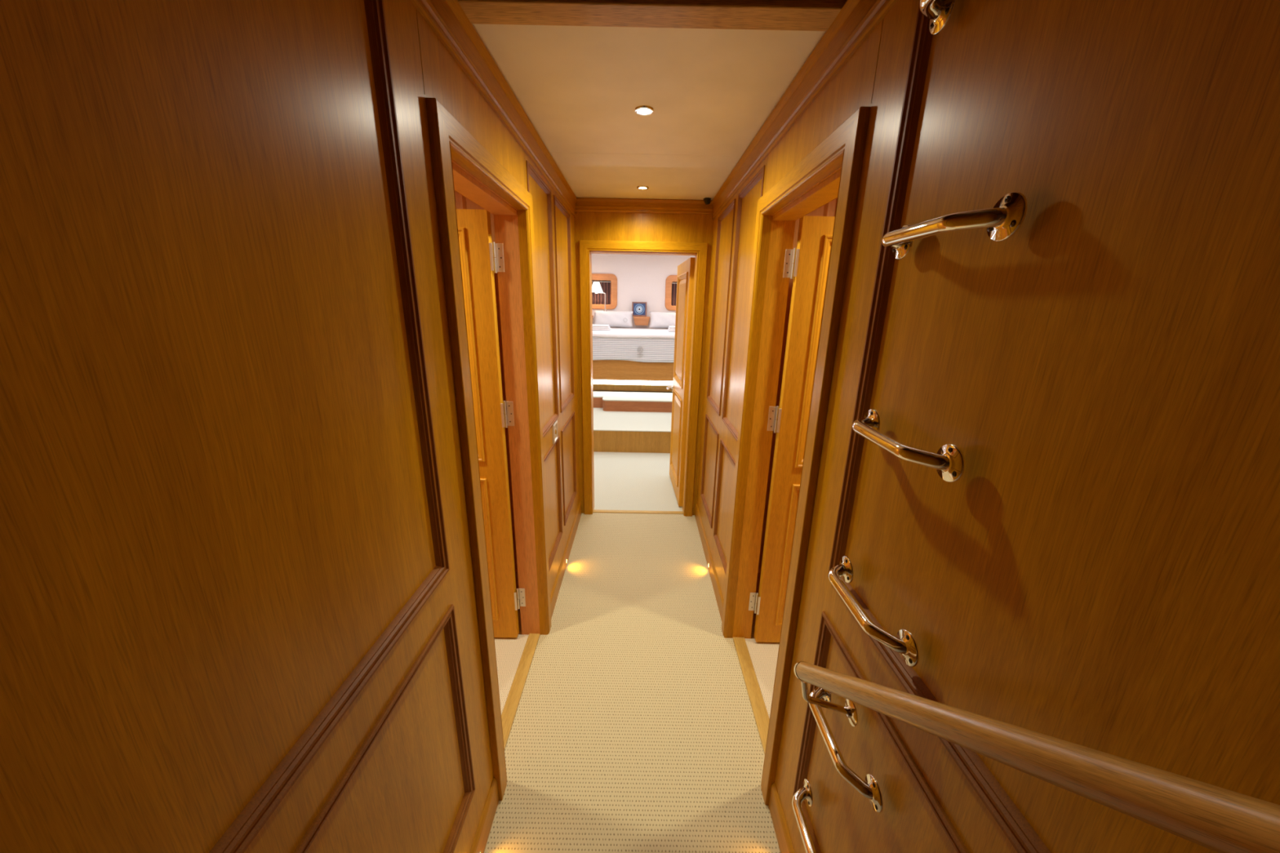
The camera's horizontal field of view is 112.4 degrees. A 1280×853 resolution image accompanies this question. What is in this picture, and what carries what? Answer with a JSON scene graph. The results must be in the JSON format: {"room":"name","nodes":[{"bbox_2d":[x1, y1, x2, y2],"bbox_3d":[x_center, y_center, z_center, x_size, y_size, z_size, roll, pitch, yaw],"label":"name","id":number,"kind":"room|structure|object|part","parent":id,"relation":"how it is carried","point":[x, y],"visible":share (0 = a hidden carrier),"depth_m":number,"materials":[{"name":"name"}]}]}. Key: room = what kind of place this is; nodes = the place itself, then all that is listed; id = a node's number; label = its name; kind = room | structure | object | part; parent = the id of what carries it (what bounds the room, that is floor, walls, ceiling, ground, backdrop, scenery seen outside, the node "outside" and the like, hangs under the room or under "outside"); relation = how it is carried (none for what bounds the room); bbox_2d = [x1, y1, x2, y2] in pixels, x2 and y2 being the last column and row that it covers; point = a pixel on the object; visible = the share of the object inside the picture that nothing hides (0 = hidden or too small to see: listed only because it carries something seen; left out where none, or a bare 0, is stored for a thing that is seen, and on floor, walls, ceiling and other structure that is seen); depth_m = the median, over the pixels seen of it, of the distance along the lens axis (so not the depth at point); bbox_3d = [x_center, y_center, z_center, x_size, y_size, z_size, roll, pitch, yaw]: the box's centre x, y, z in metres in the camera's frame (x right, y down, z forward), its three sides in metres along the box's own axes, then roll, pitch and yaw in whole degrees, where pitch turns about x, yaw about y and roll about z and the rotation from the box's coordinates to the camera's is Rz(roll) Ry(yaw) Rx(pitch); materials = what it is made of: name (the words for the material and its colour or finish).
{"room":"ship interior","nodes":[
{"label":"ship interior","id":0,"kind":"room"},
{"bbox_2d":[0,0,580,852],"bbox_3d":[-0.442,-0.202,0.780,0.106,2.750,4.008,1,16,0],"label":"wall","id":1,"kind":"structure","parent":0,"point":[238,614],"depth_m":0.43,"materials":[{"name":"wood"}]},
{"bbox_3d":[-0.392,-0.347,-0.013,0.015,1.744,1.406,1,16,0],"label":"panel moulding","id":2,"kind":"part","parent":1,"relation":"part of","materials":[{"name":"brown wood"}]},
{"bbox_3d":[-0.415,0.837,0.321,0.015,0.544,1.406,1,16,0],"label":"panel moulding","id":3,"kind":"part","parent":1,"relation":"part of","materials":[{"name":"brown wood"}]},
{"bbox_2d":[425,97,551,800],"bbox_3d":[-0.444,0.152,1.356,0.118,1.756,0.712,1,16,0],"label":"door frame","id":4,"kind":"structure","parent":1,"relation":"attached to","point":[461,165],"depth_m":1.27,"materials":[{"name":"wood"}]},
{"bbox_3d":[-0.405,0.241,1.041,0.038,1.756,0.058,1,16,0],"label":"upright casing","id":5,"kind":"part","parent":4,"relation":"part of","materials":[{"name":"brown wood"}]},
{"bbox_3d":[-0.388,-0.665,1.125,0.038,0.058,0.712,1,16,0],"label":"head casing","id":6,"kind":"part","parent":4,"relation":"part of","materials":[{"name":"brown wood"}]},
{"bbox_3d":[-0.403,0.064,1.671,0.038,1.756,0.058,1,16,0],"label":"upright casing","id":7,"kind":"part","parent":4,"relation":"part of","materials":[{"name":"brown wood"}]},
{"bbox_2d":[456,208,525,637],"bbox_3d":[-0.795,0.093,1.637,0.635,1.682,0.050,1,16,0],"label":"door","id":8,"kind":"structure","parent":1,"relation":"in","point":[478,265],"depth_m":1.57,"materials":[{"name":"brown wood"}]},
{"bbox_3d":[-0.807,-0.265,1.519,0.450,0.817,0.018,1,16,0],"label":"panel moulding","id":9,"kind":"part","parent":8,"relation":"part of","materials":[{"name":"brown wood"}]},
{"bbox_3d":[-0.822,0.507,1.737,0.450,0.648,0.018,1,16,0],"label":"panel moulding","id":10,"kind":"part","parent":8,"relation":"part of","materials":[{"name":"brown wood"}]},
{"bbox_3d":[-0.498,-0.568,1.434,0.011,0.087,0.004,1,16,0],"label":"plate","id":11,"kind":"part","parent":8,"relation":"part of","materials":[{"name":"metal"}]},
{"bbox_3d":[-0.509,-0.041,1.583,0.011,0.091,0.004,1,16,0],"label":"plate","id":12,"kind":"part","parent":8,"relation":"part of","materials":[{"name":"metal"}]},
{"bbox_3d":[-0.524,0.737,1.803,0.011,0.086,0.004,1,16,0],"label":"plate","id":13,"kind":"part","parent":8,"relation":"part of","materials":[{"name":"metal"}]},
{"bbox_2d":[409,0,577,217],"bbox_3d":[-0.372,-0.931,1.301,0.022,0.099,2.408,1,16,0],"label":"crown molding","id":14,"kind":"structure","parent":1,"relation":"attached to","point":[446,19],"depth_m":1.05,"materials":[{"name":"brown wood"}]},
{"bbox_2d":[470,501,582,852],"bbox_3d":[-0.416,1.090,1.093,0.009,0.094,3.908,1,16,0],"label":"baseboard","id":15,"kind":"structure","parent":1,"relation":"attached to","point":[483,830],"depth_m":1.21,"materials":[{"name":"brown wood"}]},
{"bbox_3d":[-0.394,-0.472,1.764,0.014,0.993,0.390,1,16,0],"label":"panel moulding","id":16,"kind":"part","parent":1,"relation":"part of","materials":[{"name":"brown wood"}]},
{"bbox_3d":[-0.410,0.356,1.998,0.014,0.539,0.390,1,16,0],"label":"panel moulding","id":17,"kind":"part","parent":1,"relation":"part of","materials":[{"name":"brown wood"}]},
{"bbox_2d":[551,420,558,444],"bbox_3d":[-0.398,0.026,2.009,0.010,0.092,0.090,1,16,0],"label":"latch plate","id":18,"kind":"object","parent":1,"relation":"attached to","point":[554,427],"visible":1,"depth_m":2.00,"materials":[{"name":"metal"}]},
{"bbox_3d":[-0.392,-0.604,2.232,0.014,0.993,0.424,1,16,0],"label":"panel moulding","id":19,"kind":"part","parent":1,"relation":"part of","materials":[{"name":"brown wood"}]},
{"bbox_3d":[-0.409,0.224,2.466,0.014,0.539,0.424,1,16,0],"label":"panel moulding","id":20,"kind":"part","parent":1,"relation":"part of","materials":[{"name":"brown wood"}]},
{"bbox_2d":[494,602,528,714],"bbox_3d":[-1.402,1.047,1.444,1.827,0.050,1.500,1,16,0],"label":"floor","id":21,"kind":"structure","parent":0,"point":[508,651],"depth_m":1.75,"materials":[{"name":"carpet"}]},
{"bbox_2d":[484,512,780,852],"bbox_3d":[-0.019,1.165,1.119,0.847,0.050,3.920,1,16,0],"label":"floor","id":22,"kind":"structure","parent":0,"point":[634,729],"depth_m":1.51,"materials":[{"name":"beige carpet"}]},
{"bbox_2d":[501,633,540,749],"bbox_3d":[-0.464,1.003,1.596,0.048,0.026,0.600,1,16,0],"label":"threshold","id":23,"kind":"object","parent":22,"relation":"on","point":[512,703],"visible":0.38,"depth_m":1.62,"materials":[{"name":"brown wood"}]},
{"bbox_2d":[592,509,683,514],"bbox_3d":[-0.013,0.611,3.016,0.636,0.026,0.033,1,16,0],"label":"threshold","id":24,"kind":"object","parent":22,"relation":"on","point":[594,510],"visible":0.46,"depth_m":3.01,"materials":[{"name":"brown wood"}]},
{"bbox_2d":[733,637,769,754],"bbox_3d":[0.432,1.020,1.598,0.051,0.026,0.600,1,16,0],"label":"threshold","id":25,"kind":"object","parent":22,"relation":"on","point":[757,704],"visible":0.43,"depth_m":1.62,"materials":[{"name":"brown wood"}]},
{"bbox_2d":[593,451,682,511],"bbox_3d":[-0.009,0.451,3.647,3.000,0.050,1.267,1,16,0],"label":"floor","id":26,"kind":"structure","parent":0,"point":[624,481],"depth_m":3.52,"materials":[{"name":"carpet"}]},
{"bbox_2d":[593,390,672,453],"bbox_3d":[0.000,-0.203,5.451,2.996,0.226,2.594,1,16,0],"label":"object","id":27,"kind":"structure","parent":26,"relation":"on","point":[613,431],"depth_m":4.23,"materials":[{"name":"brown wood"}]},
{"bbox_2d":[592,328,673,391],"bbox_3d":[0.013,-0.951,5.879,2.500,0.710,1.308,1,16,0],"label":"bed","id":28,"kind":"object","parent":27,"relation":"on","point":[607,375],"visible":0.09,"depth_m":5.29,"materials":[{"name":"brown wood"}]},
{"bbox_2d":[593,310,632,327],"bbox_3d":[-0.391,-1.570,6.249,0.572,0.228,0.171,2,16,2],"label":"pillow","id":29,"kind":"object","parent":28,"relation":"on","point":[613,318],"visible":0.96,"depth_m":6.19,"materials":[{"name":"white fabric"}]},
{"bbox_2d":[592,379,672,386],"bbox_3d":[0.007,-0.544,5.349,2.500,0.059,0.067,1,16,0],"label":"light","id":30,"kind":"object","parent":28,"relation":"attached to","point":[595,382],"depth_m":5.32,"materials":[{"name":"white plastic"}]},
{"bbox_3d":[0.012,-0.811,5.274,2.500,0.485,0.068,1,16,0],"label":"panel","id":31,"kind":"part","parent":28,"relation":"part of","materials":[{"name":"brown wood"}]},
{"bbox_2d":[592,328,675,362],"bbox_3d":[0.016,-1.075,5.582,2.440,0.367,0.871,1,16,0],"label":"bedspread","id":32,"kind":"object","parent":28,"relation":"on","point":[636,344],"visible":0.52,"depth_m":5.18,"materials":[{"name":"white fabric"}]},
{"bbox_2d":[592,324,611,330],"bbox_3d":[-0.533,-1.228,5.298,0.335,0.060,0.240,1,16,0],"label":"folded towel","id":33,"kind":"object","parent":32,"relation":"on","point":[595,326],"visible":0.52,"depth_m":5.19,"materials":[{"name":"white fabric"}]},
{"bbox_2d":[667,325,675,331],"bbox_3d":[0.515,-1.208,5.300,0.330,0.060,0.240,1,16,0],"label":"folded towel","id":34,"kind":"object","parent":32,"relation":"on","point":[671,328],"visible":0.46,"depth_m":5.19,"materials":[{"name":"white fabric"}]},
{"bbox_2d":[649,311,675,327],"bbox_3d":[0.439,-1.555,6.250,0.601,0.228,0.171,2,16,1],"label":"pillow","id":35,"kind":"object","parent":28,"relation":"on","point":[658,319],"visible":0.59,"depth_m":6.19,"materials":[{"name":"white fabric"}]},
{"bbox_2d":[593,391,672,412],"bbox_3d":[0.003,-0.299,5.126,2.400,0.135,0.492,1,16,0],"label":"step","id":36,"kind":"structure","parent":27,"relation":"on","point":[639,402],"depth_m":4.91,"materials":[{"name":"brown wood"}]},
{"bbox_2d":[591,253,694,328],"bbox_3d":[0.024,-1.561,6.448,3.000,2.300,0.060,1,16,0],"label":"wall","id":37,"kind":"structure","parent":0,"point":[640,277],"depth_m":6.24,"materials":[{"name":"white paint"}]},
{"bbox_2d":[591,281,605,311],"bbox_3d":[-0.586,-1.867,6.196,0.279,0.423,0.188,-5,17,-22],"label":"wall lamp","id":38,"kind":"object","parent":37,"relation":"attached to","point":[596,287],"visible":0.95,"depth_m":6.09,"materials":[{"name":"fabric"}]},
{"bbox_3d":[-0.625,-2.000,6.140,0.187,0.138,0.187,1,16,0],"label":"lamp shade","id":39,"kind":"part","parent":38,"relation":"part of","materials":[{"name":"fabric"}]},
{"bbox_2d":[591,273,617,309],"bbox_3d":[-0.596,-1.989,6.311,0.524,0.498,0.076,1,16,0],"label":"window","id":40,"kind":"structure","parent":37,"relation":"in","point":[608,284],"depth_m":6.31,"materials":[{"name":"brown wood"}]},
{"bbox_2d":[591,280,610,304],"bbox_3d":[-0.596,-1.982,6.332,0.360,0.357,0.012,1,16,0],"label":"curtain","id":41,"kind":"object","parent":40,"relation":"hanging from","point":[597,299],"depth_m":6.34,"materials":[{"name":"brown fabric"}]},
{"bbox_2d":[633,316,649,325],"bbox_3d":[0.024,-1.564,6.340,0.246,0.128,0.148,1,16,0],"label":"shelf","id":42,"kind":"object","parent":37,"relation":"attached to","point":[638,321],"visible":0.88,"depth_m":6.29,"materials":[{"name":"brown wood"}]},
{"bbox_2d":[631,302,646,316],"bbox_3d":[-0.009,-1.721,6.281,0.216,0.207,0.042,1,16,0],"label":"framed picture","id":43,"kind":"object","parent":42,"relation":"on","point":[638,308],"visible":1,"depth_m":6.28,"materials":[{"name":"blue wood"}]},
{"bbox_2d":[633,302,645,315],"bbox_3d":[-0.009,-1.722,6.284,0.184,0.174,0.008,1,10,0],"label":"print","id":44,"kind":"object","parent":43,"relation":"attached to","point":[639,308],"depth_m":6.28},
{"bbox_2d":[665,275,677,311],"bbox_3d":[0.634,-1.965,6.314,0.524,0.498,0.076,1,16,0],"label":"window","id":45,"kind":"structure","parent":37,"relation":"in","point":[671,280],"depth_m":6.30,"materials":[{"name":"brown wood"}]},
{"bbox_2d":[671,281,676,306],"bbox_3d":[0.634,-1.959,6.334,0.360,0.357,0.012,1,16,0],"label":"curtain","id":46,"kind":"object","parent":45,"relation":"hanging from","point":[674,283],"depth_m":6.33,"materials":[{"name":"brown fabric"}]},
{"bbox_2d":[573,211,713,515],"bbox_3d":[0.014,-0.725,2.661,0.806,2.750,0.100,1,16,0],"label":"wall","id":47,"kind":"structure","parent":0,"point":[588,225],"depth_m":2.50,"materials":[{"name":"wood"}]},
{"bbox_2d":[579,240,707,516],"bbox_3d":[0.004,-0.246,2.787,0.748,1.761,0.118,1,16,0],"label":"door frame","id":48,"kind":"structure","parent":47,"relation":"attached to","point":[587,247],"depth_m":2.66,"materials":[{"name":"wood"}]},
{"bbox_3d":[-0.341,-0.242,2.748,0.058,1.761,0.038,1,16,0],"label":"upright casing","id":49,"kind":"part","parent":48,"relation":"part of","materials":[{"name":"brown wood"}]},
{"bbox_3d":[0.020,-1.055,2.517,0.748,0.058,0.038,1,16,0],"label":"head casing","id":50,"kind":"part","parent":48,"relation":"part of","materials":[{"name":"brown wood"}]},
{"bbox_3d":[0.349,-0.229,2.749,0.058,1.761,0.038,1,16,0],"label":"upright casing","id":51,"kind":"part","parent":48,"relation":"part of","materials":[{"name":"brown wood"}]},
{"bbox_2d":[575,197,713,213],"bbox_3d":[0.024,-1.262,2.446,0.806,0.070,0.022,1,16,0],"label":"crown molding","id":52,"kind":"structure","parent":47,"relation":"attached to","point":[582,204],"depth_m":2.45,"materials":[{"name":"wood"}]},
{"bbox_2d":[666,257,694,506],"bbox_3d":[0.273,-0.315,3.154,0.100,1.680,0.612,0,16,-3],"label":"door","id":53,"kind":"structure","parent":47,"relation":"in","point":[685,279],"depth_m":3.02,"materials":[{"name":"brown wood"}]},
{"bbox_3d":[0.275,0.071,3.264,0.018,0.648,0.450,0,16,-3],"label":"panel moulding","id":54,"kind":"part","parent":53,"relation":"part of","materials":[{"name":"brown wood"}]},
{"bbox_3d":[0.278,0.071,3.264,0.012,0.572,0.374,0,16,-3],"label":"raised panel","id":55,"kind":"part","parent":53,"relation":"part of","materials":[{"name":"brown wood"}]},
{"bbox_3d":[0.289,-0.684,3.050,0.018,0.758,0.450,0,16,-3],"label":"panel moulding","id":56,"kind":"part","parent":53,"relation":"part of","materials":[{"name":"brown wood"}]},
{"bbox_3d":[0.292,-0.684,3.050,0.012,0.682,0.374,0,16,-3],"label":"raised panel","id":57,"kind":"part","parent":53,"relation":"part of","materials":[{"name":"brown wood"}]},
{"bbox_2d":[454,191,837,601],"bbox_3d":[0.005,-0.095,1.866,4.600,1.970,0.058,1,16,0],"label":"wall","id":58,"kind":"structure","parent":0,"point":[828,209],"depth_m":1.78,"materials":[{"name":"brown wood"}]},
{"bbox_2d":[471,23,826,199],"bbox_3d":[0.023,-1.094,1.669,0.806,0.030,1.608,1,16,0],"label":"ceiling","id":59,"kind":"structure","parent":0,"point":[710,92],"depth_m":1.23,"materials":[{"name":"beige paint"}]},
{"bbox_2d":[636,186,648,189],"bbox_3d":[0.014,-1.226,2.200,0.061,0.005,0.061,1,16,0],"label":"recessed light","id":60,"kind":"object","parent":59,"relation":"in","point":[637,187],"visible":1,"depth_m":2.19,"materials":[{"name":"metal"}]},
{"bbox_2d":[634,105,653,115],"bbox_3d":[0.013,-0.980,1.329,0.061,0.005,0.061,1,16,0],"label":"recessed light","id":61,"kind":"object","parent":59,"relation":"in","point":[642,109],"visible":1,"depth_m":1.32,"materials":[{"name":"metal"}]},
{"bbox_2d":[457,0,846,31],"bbox_3d":[0.020,-0.887,0.873,0.806,0.085,0.073,1,16,0],"label":"ceiling beam","id":62,"kind":"structure","parent":59,"relation":"attached to","point":[767,15],"depth_m":0.87,"materials":[{"name":"brown wood"}]},
{"bbox_2d":[703,197,711,204],"bbox_3d":[0.377,-1.265,2.400,0.044,0.034,0.044,1,16,0],"label":"sensor","id":63,"kind":"object","parent":59,"relation":"attached to","point":[707,200],"visible":1,"depth_m":2.39,"materials":[{"name":"black plastic"}]},
{"bbox_2d":[744,606,779,718],"bbox_3d":[1.370,1.100,1.449,1.827,0.050,1.500,1,16,0],"label":"floor","id":64,"kind":"structure","parent":0,"point":[763,655],"depth_m":1.76,"materials":[{"name":"carpet"}]},
{"bbox_2d":[696,0,1279,852],"bbox_3d":[0.457,-0.185,0.782,0.106,2.750,4.008,1,16,0],"label":"wall","id":65,"kind":"structure","parent":0,"point":[1100,570],"depth_m":0.44,"materials":[{"name":"wood"}]},
{"bbox_3d":[0.400,0.240,2.467,0.014,0.539,0.424,1,16,0],"label":"panel moulding","id":66,"kind":"part","parent":65,"relation":"part of","materials":[{"name":"brown wood"}]},
{"bbox_3d":[0.416,-0.589,2.233,0.014,0.993,0.424,1,16,0],"label":"panel moulding","id":67,"kind":"part","parent":65,"relation":"part of","materials":[{"name":"brown wood"}]},
{"bbox_3d":[0.399,0.372,2.000,0.014,0.539,0.390,1,16,0],"label":"panel moulding","id":68,"kind":"part","parent":65,"relation":"part of","materials":[{"name":"brown wood"}]},
{"bbox_3d":[0.415,-0.457,1.766,0.014,0.993,0.390,1,16,0],"label":"panel moulding","id":69,"kind":"part","parent":65,"relation":"part of","materials":[{"name":"brown wood"}]},
{"bbox_2d":[694,502,794,852],"bbox_3d":[0.381,1.105,1.095,0.009,0.094,3.908,1,16,0],"label":"baseboard","id":70,"kind":"structure","parent":65,"relation":"attached to","point":[785,846],"depth_m":1.22,"materials":[{"name":"brown wood"}]},
{"bbox_2d":[748,215,835,642],"bbox_3d":[0.797,0.124,1.640,0.635,1.682,0.050,1,16,0],"label":"door","id":71,"kind":"structure","parent":65,"relation":"in","point":[809,273],"depth_m":1.58,"materials":[{"name":"brown wood"}]},
{"bbox_3d":[0.501,0.756,1.805,0.011,0.086,0.004,1,16,0],"label":"plate","id":72,"kind":"part","parent":71,"relation":"part of","materials":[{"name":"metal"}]},
{"bbox_3d":[0.516,-0.022,1.585,0.011,0.091,0.004,1,16,0],"label":"plate","id":73,"kind":"part","parent":71,"relation":"part of","materials":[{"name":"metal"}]},
{"bbox_3d":[0.808,0.538,1.741,0.450,0.648,0.018,1,16,0],"label":"panel moulding","id":74,"kind":"part","parent":71,"relation":"part of","materials":[{"name":"brown wood"}]},
{"bbox_3d":[0.526,-0.549,1.436,0.011,0.087,0.004,1,16,0],"label":"plate","id":75,"kind":"part","parent":71,"relation":"part of","materials":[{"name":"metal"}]},
{"bbox_3d":[0.823,-0.234,1.522,0.450,0.817,0.018,1,16,0],"label":"panel moulding","id":76,"kind":"part","parent":71,"relation":"part of","materials":[{"name":"brown wood"}]},
{"bbox_2d":[721,106,870,805],"bbox_3d":[0.443,0.169,1.358,0.118,1.756,0.712,1,16,0],"label":"door frame","id":77,"kind":"structure","parent":65,"relation":"attached to","point":[832,171],"depth_m":1.26,"materials":[{"name":"wood"}]},
{"bbox_3d":[0.404,0.079,1.672,0.038,1.756,0.058,1,16,0],"label":"upright casing","id":78,"kind":"part","parent":77,"relation":"part of","materials":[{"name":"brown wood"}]},
{"bbox_3d":[0.419,-0.649,1.127,0.038,0.058,0.712,1,16,0],"label":"head casing","id":79,"kind":"part","parent":77,"relation":"part of","materials":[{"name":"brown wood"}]},
{"bbox_2d":[791,778,816,852],"bbox_3d":[0.359,0.856,0.878,0.047,0.049,0.242,1,16,0],"label":"grab bar","id":80,"kind":"object","parent":65,"relation":"attached to","point":[805,793],"visible":1,"depth_m":0.93,"materials":[{"name":"metal"}]},
{"bbox_2d":[711,0,898,219],"bbox_3d":[0.412,-0.916,1.303,0.022,0.099,2.408,1,16,0],"label":"crown molding","id":81,"kind":"structure","parent":65,"relation":"attached to","point":[856,20],"depth_m":1.02,"materials":[{"name":"brown wood"}]},
{"bbox_2d":[808,687,883,813],"bbox_3d":[0.364,0.578,0.800,0.047,0.049,0.242,1,16,0],"label":"grab bar","id":82,"kind":"object","parent":65,"relation":"attached to","point":[869,788],"visible":0.79,"depth_m":0.74,"materials":[{"name":"metal"}]},
{"bbox_2d":[828,555,919,666],"bbox_3d":[0.370,0.297,0.720,0.047,0.049,0.242,1,16,0],"label":"grab bar","id":83,"kind":"object","parent":65,"relation":"attached to","point":[904,643],"visible":1,"depth_m":0.66,"materials":[{"name":"metal"}]},
{"bbox_3d":[0.392,0.852,0.323,0.015,0.544,1.406,1,16,0],"label":"panel moulding","id":84,"kind":"part","parent":65,"relation":"part of","materials":[{"name":"brown wood"}]},
{"bbox_2d":[852,408,964,482],"bbox_3d":[0.375,0.020,0.642,0.047,0.049,0.242,1,16,0],"label":"grab bar","id":85,"kind":"object","parent":65,"relation":"attached to","point":[948,462],"visible":1,"depth_m":0.57,"materials":[{"name":"metal"}]},
{"bbox_2d":[919,0,955,35],"bbox_3d":[0.386,-0.536,0.485,0.047,0.049,0.242,1,16,0],"label":"grab bar","id":86,"kind":"object","parent":65,"relation":"attached to","point":[940,11],"visible":1,"depth_m":0.57,"materials":[{"name":"metal"}]},
{"bbox_3d":[0.416,-0.332,-0.012,0.015,1.744,1.406,1,16,0],"label":"panel moulding","id":87,"kind":"part","parent":65,"relation":"part of","materials":[{"name":"brown wood"}]},
{"bbox_2d":[881,191,1026,259],"bbox_3d":[0.381,-0.257,0.564,0.047,0.049,0.242,1,16,0],"label":"grab bar","id":88,"kind":"object","parent":65,"relation":"attached to","point":[1002,221],"visible":1,"depth_m":0.48,"materials":[{"name":"metal"}]},
{"bbox_2d":[793,661,1279,852],"bbox_3d":[0.338,0.289,0.329,0.112,0.743,0.798,1,16,0],"label":"handrail","id":89,"kind":"object","parent":65,"relation":"attached to","point":[1219,820],"visible":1,"depth_m":0.28,"materials":[{"name":"brown wood"}]}
]}

